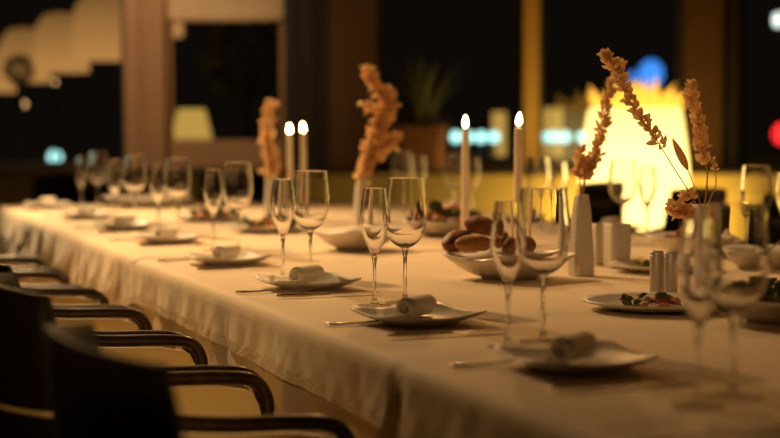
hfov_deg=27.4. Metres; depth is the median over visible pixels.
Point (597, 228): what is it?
ceramic pot
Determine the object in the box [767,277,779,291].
salad leaf
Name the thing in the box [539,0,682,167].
window
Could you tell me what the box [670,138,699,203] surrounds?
grass
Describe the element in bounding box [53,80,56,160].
street light
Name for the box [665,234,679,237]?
meat
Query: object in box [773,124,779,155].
signal light
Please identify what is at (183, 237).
plate
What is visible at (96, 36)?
pendant lamp
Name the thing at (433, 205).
salad leaf
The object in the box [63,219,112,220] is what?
table knife
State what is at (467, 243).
bread roll
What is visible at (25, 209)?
table knife
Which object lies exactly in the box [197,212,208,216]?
vegetable
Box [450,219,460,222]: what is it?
vegetable
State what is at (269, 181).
ceramic vase
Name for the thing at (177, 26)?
pendant lamp
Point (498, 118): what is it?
outdoor lantern
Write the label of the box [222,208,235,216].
salad leaf
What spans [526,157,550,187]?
wine glass
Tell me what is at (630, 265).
dinner plate
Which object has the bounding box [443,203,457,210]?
vegetable
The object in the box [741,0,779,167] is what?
window
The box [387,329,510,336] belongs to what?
table knife
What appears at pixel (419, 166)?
champagne flute
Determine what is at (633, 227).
plate
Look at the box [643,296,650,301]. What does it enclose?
vegetable
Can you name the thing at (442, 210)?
salad leaf
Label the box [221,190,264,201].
cushion
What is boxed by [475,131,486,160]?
street light
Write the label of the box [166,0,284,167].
window
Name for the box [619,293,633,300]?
salad leaf
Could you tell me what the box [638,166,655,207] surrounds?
bowl
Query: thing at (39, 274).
armchair
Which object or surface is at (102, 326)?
armchair
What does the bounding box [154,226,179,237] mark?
rolled napkin
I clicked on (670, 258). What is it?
shaker
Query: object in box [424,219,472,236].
serving dish
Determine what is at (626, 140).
lamp
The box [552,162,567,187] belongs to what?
champagne flute
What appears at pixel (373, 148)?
branch
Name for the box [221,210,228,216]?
vegetable
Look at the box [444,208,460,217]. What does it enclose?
salad leaf
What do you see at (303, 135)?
taper candle
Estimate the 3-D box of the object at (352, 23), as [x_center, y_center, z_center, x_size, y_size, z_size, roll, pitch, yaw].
[-0.208,-1.080,8.969,0.259,1.588,0.210,0,3,0]
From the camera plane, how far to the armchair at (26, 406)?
2.19 m
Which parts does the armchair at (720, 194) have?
arm frame, backrest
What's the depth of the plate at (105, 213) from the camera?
5.77 m
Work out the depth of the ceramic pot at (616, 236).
3.74 m
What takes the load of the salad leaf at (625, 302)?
on the dinner plate at (609, 300)
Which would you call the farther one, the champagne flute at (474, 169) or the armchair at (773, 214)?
the champagne flute at (474, 169)
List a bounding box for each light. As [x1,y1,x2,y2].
[23,101,26,159]
[49,151,60,160]
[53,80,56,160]
[450,131,461,153]
[469,131,473,157]
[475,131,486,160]
[488,131,499,160]
[543,132,546,141]
[547,131,558,160]
[559,131,570,160]
[577,131,584,145]
[629,72,636,85]
[639,60,662,88]
[773,13,779,155]
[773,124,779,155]
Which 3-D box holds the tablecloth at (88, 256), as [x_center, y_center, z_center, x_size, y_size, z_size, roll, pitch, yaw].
[-0.328,0.141,5.784,1.899,0.279,3.077,-1,3,-20]
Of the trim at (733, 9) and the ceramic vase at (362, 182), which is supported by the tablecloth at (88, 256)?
the ceramic vase at (362, 182)
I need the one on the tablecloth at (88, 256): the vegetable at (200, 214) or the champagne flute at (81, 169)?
the champagne flute at (81, 169)
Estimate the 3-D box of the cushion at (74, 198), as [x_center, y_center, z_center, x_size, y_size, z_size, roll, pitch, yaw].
[-1.492,0.033,7.568,0.330,0.322,0.110,-1,3,-20]
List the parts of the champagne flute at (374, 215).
stem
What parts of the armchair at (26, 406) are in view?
backrest, arm panel, arm frame, arm panel, arm frame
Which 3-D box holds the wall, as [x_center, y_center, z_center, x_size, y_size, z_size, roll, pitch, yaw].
[0.000,0.157,9.082,12.000,0.830,0.120,0,3,0]
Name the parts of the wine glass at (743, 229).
stem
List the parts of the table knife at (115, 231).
handle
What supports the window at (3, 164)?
in the wall
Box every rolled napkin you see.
[38,197,55,204]
[77,205,96,214]
[113,215,134,224]
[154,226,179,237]
[212,244,240,258]
[289,264,323,282]
[396,294,436,316]
[443,200,459,206]
[549,332,597,361]
[601,217,620,222]
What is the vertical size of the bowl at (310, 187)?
0.132 m
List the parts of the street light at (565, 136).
lamp post, lamp globe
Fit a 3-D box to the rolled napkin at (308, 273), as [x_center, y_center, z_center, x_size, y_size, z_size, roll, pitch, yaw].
[-0.170,0.113,3.259,0.043,0.035,0.079,2,4,35]
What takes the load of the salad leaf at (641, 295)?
on the dinner plate at (609, 300)
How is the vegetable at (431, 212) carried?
on the serving dish at (437, 229)
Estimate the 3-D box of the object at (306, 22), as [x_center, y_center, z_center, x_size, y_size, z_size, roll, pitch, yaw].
[-0.464,-1.081,8.987,0.253,1.588,0.175,0,3,0]
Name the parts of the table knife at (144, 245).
handle, blade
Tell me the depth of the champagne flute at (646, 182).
4.69 m
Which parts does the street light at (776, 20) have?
lamp globe, lamp post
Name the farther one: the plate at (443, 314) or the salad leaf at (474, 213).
the salad leaf at (474, 213)
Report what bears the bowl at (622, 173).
on the wine glass at (622, 173)
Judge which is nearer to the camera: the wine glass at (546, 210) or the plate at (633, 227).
the wine glass at (546, 210)
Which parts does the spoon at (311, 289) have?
handle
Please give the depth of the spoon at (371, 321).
2.64 m
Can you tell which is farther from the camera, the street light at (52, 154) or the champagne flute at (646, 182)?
the street light at (52, 154)
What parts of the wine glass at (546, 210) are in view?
stem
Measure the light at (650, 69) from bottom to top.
2.095 m
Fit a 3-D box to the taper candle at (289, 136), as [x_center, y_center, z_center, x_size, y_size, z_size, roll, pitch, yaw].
[-0.359,-0.191,5.718,0.023,0.300,0.023,0,3,0]
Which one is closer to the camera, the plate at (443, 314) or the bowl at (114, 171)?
the plate at (443, 314)
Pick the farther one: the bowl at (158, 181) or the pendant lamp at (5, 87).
the pendant lamp at (5, 87)
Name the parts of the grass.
stem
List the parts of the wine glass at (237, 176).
stem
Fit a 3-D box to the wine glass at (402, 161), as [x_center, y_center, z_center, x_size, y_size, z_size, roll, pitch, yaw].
[0.050,-0.154,6.483,0.082,0.234,0.082,-2,4,-34]
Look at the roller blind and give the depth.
8.95 m
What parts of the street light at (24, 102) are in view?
lamp post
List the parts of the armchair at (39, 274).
arm panel, arm frame, arm frame, arm panel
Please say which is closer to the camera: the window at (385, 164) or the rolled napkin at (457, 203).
the rolled napkin at (457, 203)
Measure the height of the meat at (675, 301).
0.013 m
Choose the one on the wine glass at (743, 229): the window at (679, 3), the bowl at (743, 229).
the bowl at (743, 229)
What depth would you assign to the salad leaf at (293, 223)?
5.06 m
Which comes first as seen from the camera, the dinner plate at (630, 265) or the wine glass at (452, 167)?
the dinner plate at (630, 265)
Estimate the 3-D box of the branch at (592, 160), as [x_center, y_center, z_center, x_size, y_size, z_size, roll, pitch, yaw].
[0.473,-0.192,3.545,0.103,0.326,0.044,0,3,0]
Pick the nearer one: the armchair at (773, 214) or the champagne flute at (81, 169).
the armchair at (773, 214)
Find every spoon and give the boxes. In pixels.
[235,288,324,292]
[326,316,432,325]
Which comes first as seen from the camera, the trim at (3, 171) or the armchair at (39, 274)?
the armchair at (39, 274)
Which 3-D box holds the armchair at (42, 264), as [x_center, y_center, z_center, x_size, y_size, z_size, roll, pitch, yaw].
[-1.242,0.376,4.813,0.504,0.863,0.462,-1,3,-20]
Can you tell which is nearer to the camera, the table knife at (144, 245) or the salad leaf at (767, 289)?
the salad leaf at (767, 289)
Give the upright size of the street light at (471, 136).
1.120 m
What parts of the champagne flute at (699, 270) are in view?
stem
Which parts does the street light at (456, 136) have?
lamp post, lamp globe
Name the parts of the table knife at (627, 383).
handle, blade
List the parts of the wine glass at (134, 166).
stem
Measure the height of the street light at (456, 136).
1.120 m
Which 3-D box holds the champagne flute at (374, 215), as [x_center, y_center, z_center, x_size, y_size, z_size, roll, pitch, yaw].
[-0.029,0.051,2.936,0.063,0.217,0.063,2,4,32]
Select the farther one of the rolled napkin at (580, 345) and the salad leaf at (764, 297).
the salad leaf at (764, 297)
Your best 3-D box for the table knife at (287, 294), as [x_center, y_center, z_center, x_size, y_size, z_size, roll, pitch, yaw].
[-0.119,0.145,3.110,0.213,0.007,0.016,-1,3,-21]
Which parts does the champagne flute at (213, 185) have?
stem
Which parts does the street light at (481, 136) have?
lamp post, lamp globe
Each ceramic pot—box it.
[592,223,602,264]
[603,222,630,267]
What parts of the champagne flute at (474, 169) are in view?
stem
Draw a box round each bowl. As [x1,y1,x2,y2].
[74,156,87,186]
[87,152,107,183]
[103,195,192,207]
[107,160,121,195]
[123,155,145,192]
[149,164,166,204]
[165,158,190,199]
[203,169,222,215]
[223,162,252,210]
[271,179,294,236]
[293,170,328,230]
[306,288,324,290]
[313,226,389,250]
[360,187,388,255]
[385,177,426,247]
[442,250,575,280]
[469,158,479,191]
[491,201,525,284]
[519,188,570,274]
[609,160,635,203]
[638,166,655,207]
[645,232,679,252]
[676,220,722,327]
[704,202,769,312]
[739,293,779,323]
[769,245,779,269]
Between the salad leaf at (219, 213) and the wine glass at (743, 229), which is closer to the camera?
the wine glass at (743, 229)
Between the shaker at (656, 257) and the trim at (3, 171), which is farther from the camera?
the trim at (3, 171)
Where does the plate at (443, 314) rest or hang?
on the tablecloth at (290, 338)
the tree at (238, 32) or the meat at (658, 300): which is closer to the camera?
the meat at (658, 300)
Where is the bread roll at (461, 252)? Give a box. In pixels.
[454,232,477,253]
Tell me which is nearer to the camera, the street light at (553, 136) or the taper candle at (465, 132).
the taper candle at (465, 132)
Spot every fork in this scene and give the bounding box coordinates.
[74,226,98,227]
[109,238,137,240]
[158,259,191,261]
[451,356,552,366]
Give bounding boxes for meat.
[654,297,665,304]
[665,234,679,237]
[665,298,680,305]
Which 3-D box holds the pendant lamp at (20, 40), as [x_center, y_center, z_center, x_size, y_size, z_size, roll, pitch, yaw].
[-2.888,-2.097,12.604,0.397,2.029,0.397,0,3,0]
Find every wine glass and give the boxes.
[87,152,107,207]
[123,155,145,219]
[165,158,190,229]
[223,162,252,246]
[293,170,328,264]
[385,177,426,298]
[392,152,411,176]
[443,154,461,203]
[519,188,570,339]
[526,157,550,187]
[609,160,635,222]
[704,202,769,394]
[740,165,772,211]
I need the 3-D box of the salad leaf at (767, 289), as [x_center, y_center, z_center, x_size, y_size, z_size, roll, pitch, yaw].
[0.617,0.123,2.710,0.075,0.046,0.040,1,3,12]
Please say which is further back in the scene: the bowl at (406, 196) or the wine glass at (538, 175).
the wine glass at (538, 175)
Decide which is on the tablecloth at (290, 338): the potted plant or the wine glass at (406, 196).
the wine glass at (406, 196)
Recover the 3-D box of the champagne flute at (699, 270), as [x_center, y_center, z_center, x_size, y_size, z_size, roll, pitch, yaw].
[0.359,0.110,1.859,0.063,0.217,0.063,2,4,26]
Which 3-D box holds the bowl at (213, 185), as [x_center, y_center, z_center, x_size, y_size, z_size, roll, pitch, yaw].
[-0.471,-0.070,4.265,0.052,0.125,0.052,1,3,19]
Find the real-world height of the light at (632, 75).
1.930 m
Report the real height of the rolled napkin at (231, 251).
0.035 m
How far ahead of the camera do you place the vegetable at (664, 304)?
2.82 m
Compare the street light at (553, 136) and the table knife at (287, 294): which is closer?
the table knife at (287, 294)
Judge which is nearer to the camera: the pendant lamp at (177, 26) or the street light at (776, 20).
the pendant lamp at (177, 26)
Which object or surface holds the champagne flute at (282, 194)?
on the tablecloth at (290, 338)
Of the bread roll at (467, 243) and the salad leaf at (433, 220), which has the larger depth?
the salad leaf at (433, 220)
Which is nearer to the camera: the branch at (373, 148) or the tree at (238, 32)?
the branch at (373, 148)
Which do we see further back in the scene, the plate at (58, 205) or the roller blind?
the roller blind
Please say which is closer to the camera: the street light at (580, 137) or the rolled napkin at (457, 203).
the rolled napkin at (457, 203)
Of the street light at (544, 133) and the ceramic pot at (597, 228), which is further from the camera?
the street light at (544, 133)
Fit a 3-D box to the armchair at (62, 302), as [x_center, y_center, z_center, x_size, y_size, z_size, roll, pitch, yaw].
[-0.875,0.431,3.809,0.504,0.863,0.462,-1,3,-20]
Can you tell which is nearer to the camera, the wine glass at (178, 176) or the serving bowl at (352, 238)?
the serving bowl at (352, 238)
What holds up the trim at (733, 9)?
attached to the wall
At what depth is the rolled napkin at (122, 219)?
5.15 m
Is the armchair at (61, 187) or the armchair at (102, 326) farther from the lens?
the armchair at (61, 187)
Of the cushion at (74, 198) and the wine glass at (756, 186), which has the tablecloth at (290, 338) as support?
the wine glass at (756, 186)
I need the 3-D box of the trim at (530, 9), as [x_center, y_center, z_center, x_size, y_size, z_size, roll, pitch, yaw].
[0.787,-1.081,8.989,0.090,1.588,0.170,0,3,0]
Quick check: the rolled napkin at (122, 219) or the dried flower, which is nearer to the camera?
the dried flower
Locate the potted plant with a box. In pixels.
[375,55,459,168]
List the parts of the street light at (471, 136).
lamp globe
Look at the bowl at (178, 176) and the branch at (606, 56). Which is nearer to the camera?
the branch at (606, 56)
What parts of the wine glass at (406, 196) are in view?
stem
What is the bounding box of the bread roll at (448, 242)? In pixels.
[441,229,470,252]
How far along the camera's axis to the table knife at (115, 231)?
5.00 m
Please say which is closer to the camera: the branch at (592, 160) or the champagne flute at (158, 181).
the branch at (592, 160)
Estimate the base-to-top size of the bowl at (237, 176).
0.132 m
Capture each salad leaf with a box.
[189,207,207,215]
[203,210,221,216]
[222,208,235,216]
[236,216,255,225]
[246,217,263,227]
[290,219,296,226]
[427,199,439,212]
[430,219,447,222]
[435,200,442,212]
[436,207,451,216]
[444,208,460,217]
[469,208,481,216]
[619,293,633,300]
[622,300,640,305]
[634,260,649,266]
[637,292,646,301]
[655,292,669,299]
[759,289,779,301]
[764,278,776,293]
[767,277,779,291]
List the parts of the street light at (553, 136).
lamp post, lamp globe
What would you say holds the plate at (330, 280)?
on the tablecloth at (290, 338)
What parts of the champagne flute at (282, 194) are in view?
stem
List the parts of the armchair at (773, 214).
backrest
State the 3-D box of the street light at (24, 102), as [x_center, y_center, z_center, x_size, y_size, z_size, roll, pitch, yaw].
[-3.651,-0.468,15.998,0.068,1.417,0.065,0,3,0]
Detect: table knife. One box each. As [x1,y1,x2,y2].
[25,209,71,210]
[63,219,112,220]
[98,230,154,232]
[139,244,211,246]
[197,266,285,270]
[276,292,379,296]
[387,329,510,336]
[550,378,701,389]
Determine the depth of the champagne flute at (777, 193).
4.03 m
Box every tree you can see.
[2,52,35,160]
[198,22,279,139]
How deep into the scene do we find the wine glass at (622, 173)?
4.71 m
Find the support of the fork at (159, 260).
on the tablecloth at (290, 338)
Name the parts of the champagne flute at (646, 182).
stem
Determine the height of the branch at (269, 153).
0.296 m
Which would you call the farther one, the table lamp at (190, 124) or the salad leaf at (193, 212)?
the table lamp at (190, 124)
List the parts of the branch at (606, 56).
stem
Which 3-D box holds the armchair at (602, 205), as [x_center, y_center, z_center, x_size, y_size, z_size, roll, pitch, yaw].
[0.700,0.280,6.553,0.504,0.863,0.462,-1,3,-20]
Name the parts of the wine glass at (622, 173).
stem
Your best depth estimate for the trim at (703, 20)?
8.88 m
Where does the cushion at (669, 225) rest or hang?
on the armchair at (720, 194)
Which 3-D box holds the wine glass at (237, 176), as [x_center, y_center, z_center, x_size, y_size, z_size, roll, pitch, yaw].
[-0.413,-0.036,4.339,0.082,0.234,0.082,-1,3,-23]
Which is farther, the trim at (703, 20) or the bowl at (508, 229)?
the trim at (703, 20)
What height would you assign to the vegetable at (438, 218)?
0.022 m
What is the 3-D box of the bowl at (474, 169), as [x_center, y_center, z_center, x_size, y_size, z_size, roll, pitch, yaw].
[0.307,-0.162,5.937,0.052,0.125,0.052,1,3,12]
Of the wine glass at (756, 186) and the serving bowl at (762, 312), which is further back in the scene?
the wine glass at (756, 186)
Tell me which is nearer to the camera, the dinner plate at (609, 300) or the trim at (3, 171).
the dinner plate at (609, 300)
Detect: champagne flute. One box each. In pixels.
[74,156,87,205]
[107,160,121,216]
[149,164,166,226]
[203,169,222,248]
[271,179,294,275]
[360,187,388,303]
[413,156,425,177]
[469,158,479,210]
[491,201,525,344]
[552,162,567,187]
[638,166,655,237]
[676,220,722,403]
[775,172,779,211]
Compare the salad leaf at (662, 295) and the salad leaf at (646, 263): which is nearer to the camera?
the salad leaf at (662, 295)
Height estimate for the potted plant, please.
0.626 m
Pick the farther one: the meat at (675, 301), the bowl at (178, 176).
the bowl at (178, 176)
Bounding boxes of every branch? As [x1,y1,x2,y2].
[258,98,281,178]
[353,64,403,185]
[580,58,626,194]
[597,48,696,203]
[683,78,718,203]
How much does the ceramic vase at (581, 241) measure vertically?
0.180 m
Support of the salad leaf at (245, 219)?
on the dinner plate at (241, 227)
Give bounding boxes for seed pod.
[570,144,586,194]
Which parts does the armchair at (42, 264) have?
arm panel, arm frame, arm frame, arm panel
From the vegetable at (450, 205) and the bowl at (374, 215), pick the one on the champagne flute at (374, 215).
the bowl at (374, 215)
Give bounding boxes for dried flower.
[664,186,697,219]
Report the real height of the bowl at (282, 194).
0.125 m
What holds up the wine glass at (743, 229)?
on the tablecloth at (290, 338)
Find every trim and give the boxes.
[0,168,779,174]
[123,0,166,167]
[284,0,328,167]
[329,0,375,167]
[522,0,539,167]
[682,0,723,167]
[722,0,742,167]
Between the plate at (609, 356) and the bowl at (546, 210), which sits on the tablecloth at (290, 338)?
the plate at (609, 356)
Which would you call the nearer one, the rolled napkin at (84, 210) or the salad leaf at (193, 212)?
the salad leaf at (193, 212)
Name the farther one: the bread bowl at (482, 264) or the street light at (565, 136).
the street light at (565, 136)
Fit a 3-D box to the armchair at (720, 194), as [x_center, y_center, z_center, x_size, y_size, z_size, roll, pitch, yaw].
[0.961,0.319,5.840,0.504,0.863,0.462,-1,3,-20]
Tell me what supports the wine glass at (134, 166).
on the tablecloth at (88, 256)
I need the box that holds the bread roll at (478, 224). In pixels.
[464,215,491,235]
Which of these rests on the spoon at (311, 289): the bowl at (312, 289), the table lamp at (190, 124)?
the bowl at (312, 289)
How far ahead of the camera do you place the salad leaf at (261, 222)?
5.02 m
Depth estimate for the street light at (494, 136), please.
11.27 m
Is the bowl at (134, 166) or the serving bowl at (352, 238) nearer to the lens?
the serving bowl at (352, 238)
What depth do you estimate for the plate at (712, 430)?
1.62 m
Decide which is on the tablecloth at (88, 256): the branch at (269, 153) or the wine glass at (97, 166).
the wine glass at (97, 166)
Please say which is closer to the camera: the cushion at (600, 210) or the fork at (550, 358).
the fork at (550, 358)
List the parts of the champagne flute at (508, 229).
stem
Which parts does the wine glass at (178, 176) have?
stem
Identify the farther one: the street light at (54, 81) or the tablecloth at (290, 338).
the street light at (54, 81)
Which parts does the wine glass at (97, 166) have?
stem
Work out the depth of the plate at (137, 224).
5.12 m
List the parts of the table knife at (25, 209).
handle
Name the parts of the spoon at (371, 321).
handle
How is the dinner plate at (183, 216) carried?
on the tablecloth at (88, 256)
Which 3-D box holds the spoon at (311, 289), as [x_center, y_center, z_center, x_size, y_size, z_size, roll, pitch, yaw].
[-0.215,0.141,3.190,0.188,0.008,0.034,-1,3,-20]
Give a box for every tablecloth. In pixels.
[0,200,654,320]
[123,244,779,437]
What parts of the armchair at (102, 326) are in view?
arm panel, arm frame, arm frame, arm panel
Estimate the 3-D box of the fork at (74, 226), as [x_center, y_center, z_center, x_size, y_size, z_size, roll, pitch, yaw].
[-0.947,0.024,5.279,0.192,0.008,0.022,-1,3,-23]
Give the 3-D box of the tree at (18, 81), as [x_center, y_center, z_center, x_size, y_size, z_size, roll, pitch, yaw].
[-2.451,-0.284,10.601,0.220,1.643,0.234,0,3,0]
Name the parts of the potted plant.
pot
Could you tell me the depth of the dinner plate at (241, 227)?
4.99 m
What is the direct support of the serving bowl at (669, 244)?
on the tablecloth at (290, 338)
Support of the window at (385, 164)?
in the wall
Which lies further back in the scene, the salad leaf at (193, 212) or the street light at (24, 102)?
the street light at (24, 102)
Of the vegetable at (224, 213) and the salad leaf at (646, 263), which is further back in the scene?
the vegetable at (224, 213)
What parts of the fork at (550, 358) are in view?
handle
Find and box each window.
[0,0,124,167]
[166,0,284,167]
[376,0,521,167]
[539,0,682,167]
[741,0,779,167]
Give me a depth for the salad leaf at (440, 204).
4.88 m
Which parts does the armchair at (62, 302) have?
arm frame, arm panel, arm panel, arm frame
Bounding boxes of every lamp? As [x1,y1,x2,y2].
[0,0,50,82]
[0,82,15,92]
[34,0,89,72]
[72,0,120,60]
[120,0,182,36]
[578,75,690,230]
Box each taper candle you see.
[287,124,292,182]
[301,123,306,169]
[461,115,468,229]
[514,112,521,200]
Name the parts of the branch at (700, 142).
stem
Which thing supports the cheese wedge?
on the dinner plate at (630, 265)
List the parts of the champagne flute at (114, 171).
stem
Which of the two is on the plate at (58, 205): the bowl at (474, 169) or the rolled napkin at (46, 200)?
the rolled napkin at (46, 200)
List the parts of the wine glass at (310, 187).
stem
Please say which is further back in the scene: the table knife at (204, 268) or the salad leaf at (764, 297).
the table knife at (204, 268)
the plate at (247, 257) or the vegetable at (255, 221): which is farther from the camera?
the vegetable at (255, 221)
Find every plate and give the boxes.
[24,201,71,208]
[61,210,113,218]
[93,220,156,229]
[132,231,203,243]
[175,214,248,221]
[184,250,271,265]
[229,224,302,232]
[255,271,361,290]
[351,301,486,326]
[494,340,658,373]
[582,292,715,312]
[609,259,649,272]
[623,222,645,230]
[702,423,779,437]
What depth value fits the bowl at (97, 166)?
6.51 m
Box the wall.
[0,175,777,222]
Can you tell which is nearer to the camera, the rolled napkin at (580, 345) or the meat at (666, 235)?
the rolled napkin at (580, 345)
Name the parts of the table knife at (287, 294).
handle, blade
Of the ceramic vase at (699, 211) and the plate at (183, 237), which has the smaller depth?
the ceramic vase at (699, 211)
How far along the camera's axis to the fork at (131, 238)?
4.65 m
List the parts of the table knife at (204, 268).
handle, blade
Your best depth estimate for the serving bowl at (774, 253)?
3.67 m
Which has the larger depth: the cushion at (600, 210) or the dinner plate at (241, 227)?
the cushion at (600, 210)
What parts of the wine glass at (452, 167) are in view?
stem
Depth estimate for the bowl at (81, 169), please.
6.44 m
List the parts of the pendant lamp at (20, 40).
cord, lamp shade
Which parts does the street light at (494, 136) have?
lamp post, lamp globe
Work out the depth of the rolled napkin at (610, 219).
5.02 m
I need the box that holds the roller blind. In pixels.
[167,0,283,21]
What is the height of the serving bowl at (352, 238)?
0.056 m
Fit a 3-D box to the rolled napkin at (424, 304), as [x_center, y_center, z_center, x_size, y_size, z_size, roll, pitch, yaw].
[0.044,0.145,2.663,0.043,0.035,0.079,2,4,31]
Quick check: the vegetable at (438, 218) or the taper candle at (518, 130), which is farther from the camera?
the vegetable at (438, 218)
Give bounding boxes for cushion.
[39,192,108,204]
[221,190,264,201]
[590,201,614,222]
[663,213,682,231]
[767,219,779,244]
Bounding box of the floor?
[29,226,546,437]
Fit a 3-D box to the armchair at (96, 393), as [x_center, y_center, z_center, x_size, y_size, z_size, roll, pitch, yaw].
[-0.114,0.544,1.758,0.504,0.863,0.462,-1,3,-22]
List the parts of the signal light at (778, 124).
lamp globe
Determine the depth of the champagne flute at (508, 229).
2.35 m
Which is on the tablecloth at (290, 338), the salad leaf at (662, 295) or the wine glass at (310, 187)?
the wine glass at (310, 187)
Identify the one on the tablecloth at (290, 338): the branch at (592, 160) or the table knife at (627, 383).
the table knife at (627, 383)
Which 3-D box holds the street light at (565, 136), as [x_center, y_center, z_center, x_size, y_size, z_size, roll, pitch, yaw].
[1.234,-0.061,11.314,0.080,1.120,0.084,0,3,0]
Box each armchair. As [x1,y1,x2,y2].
[0,256,70,283]
[0,264,259,408]
[0,273,354,437]
[12,270,97,303]
[21,286,141,329]
[33,175,112,204]
[44,322,183,437]
[53,307,195,364]
[200,173,265,202]
[570,181,620,222]
[644,187,726,232]
[767,196,779,244]
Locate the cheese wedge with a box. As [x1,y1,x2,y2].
[638,256,649,266]
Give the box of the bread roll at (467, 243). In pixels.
[455,234,490,251]
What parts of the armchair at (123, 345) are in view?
backrest, arm panel, arm frame, arm frame, arm panel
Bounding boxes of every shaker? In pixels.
[650,251,663,291]
[664,252,677,292]
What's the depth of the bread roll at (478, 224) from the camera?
3.54 m
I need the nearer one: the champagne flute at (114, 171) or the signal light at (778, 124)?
the champagne flute at (114, 171)
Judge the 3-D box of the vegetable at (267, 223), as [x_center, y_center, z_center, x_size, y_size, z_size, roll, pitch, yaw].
[-0.384,0.013,5.041,0.022,0.025,0.048,1,3,21]
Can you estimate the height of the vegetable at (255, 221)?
0.027 m
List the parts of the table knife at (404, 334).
handle, blade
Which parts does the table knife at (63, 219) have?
handle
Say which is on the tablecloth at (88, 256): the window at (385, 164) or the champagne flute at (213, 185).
the champagne flute at (213, 185)
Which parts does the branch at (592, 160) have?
stem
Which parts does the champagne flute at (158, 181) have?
stem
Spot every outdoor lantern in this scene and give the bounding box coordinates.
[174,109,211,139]
[492,112,505,160]
[543,108,562,160]
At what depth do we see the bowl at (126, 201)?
6.59 m
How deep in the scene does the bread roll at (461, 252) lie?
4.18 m
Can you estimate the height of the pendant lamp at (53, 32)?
2.050 m
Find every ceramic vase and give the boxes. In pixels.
[264,170,276,218]
[353,177,368,226]
[568,194,593,275]
[692,204,704,219]
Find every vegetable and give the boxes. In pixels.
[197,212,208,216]
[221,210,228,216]
[251,220,259,227]
[264,219,271,226]
[427,210,434,217]
[432,215,446,221]
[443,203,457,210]
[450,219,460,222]
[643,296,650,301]
[657,302,670,306]

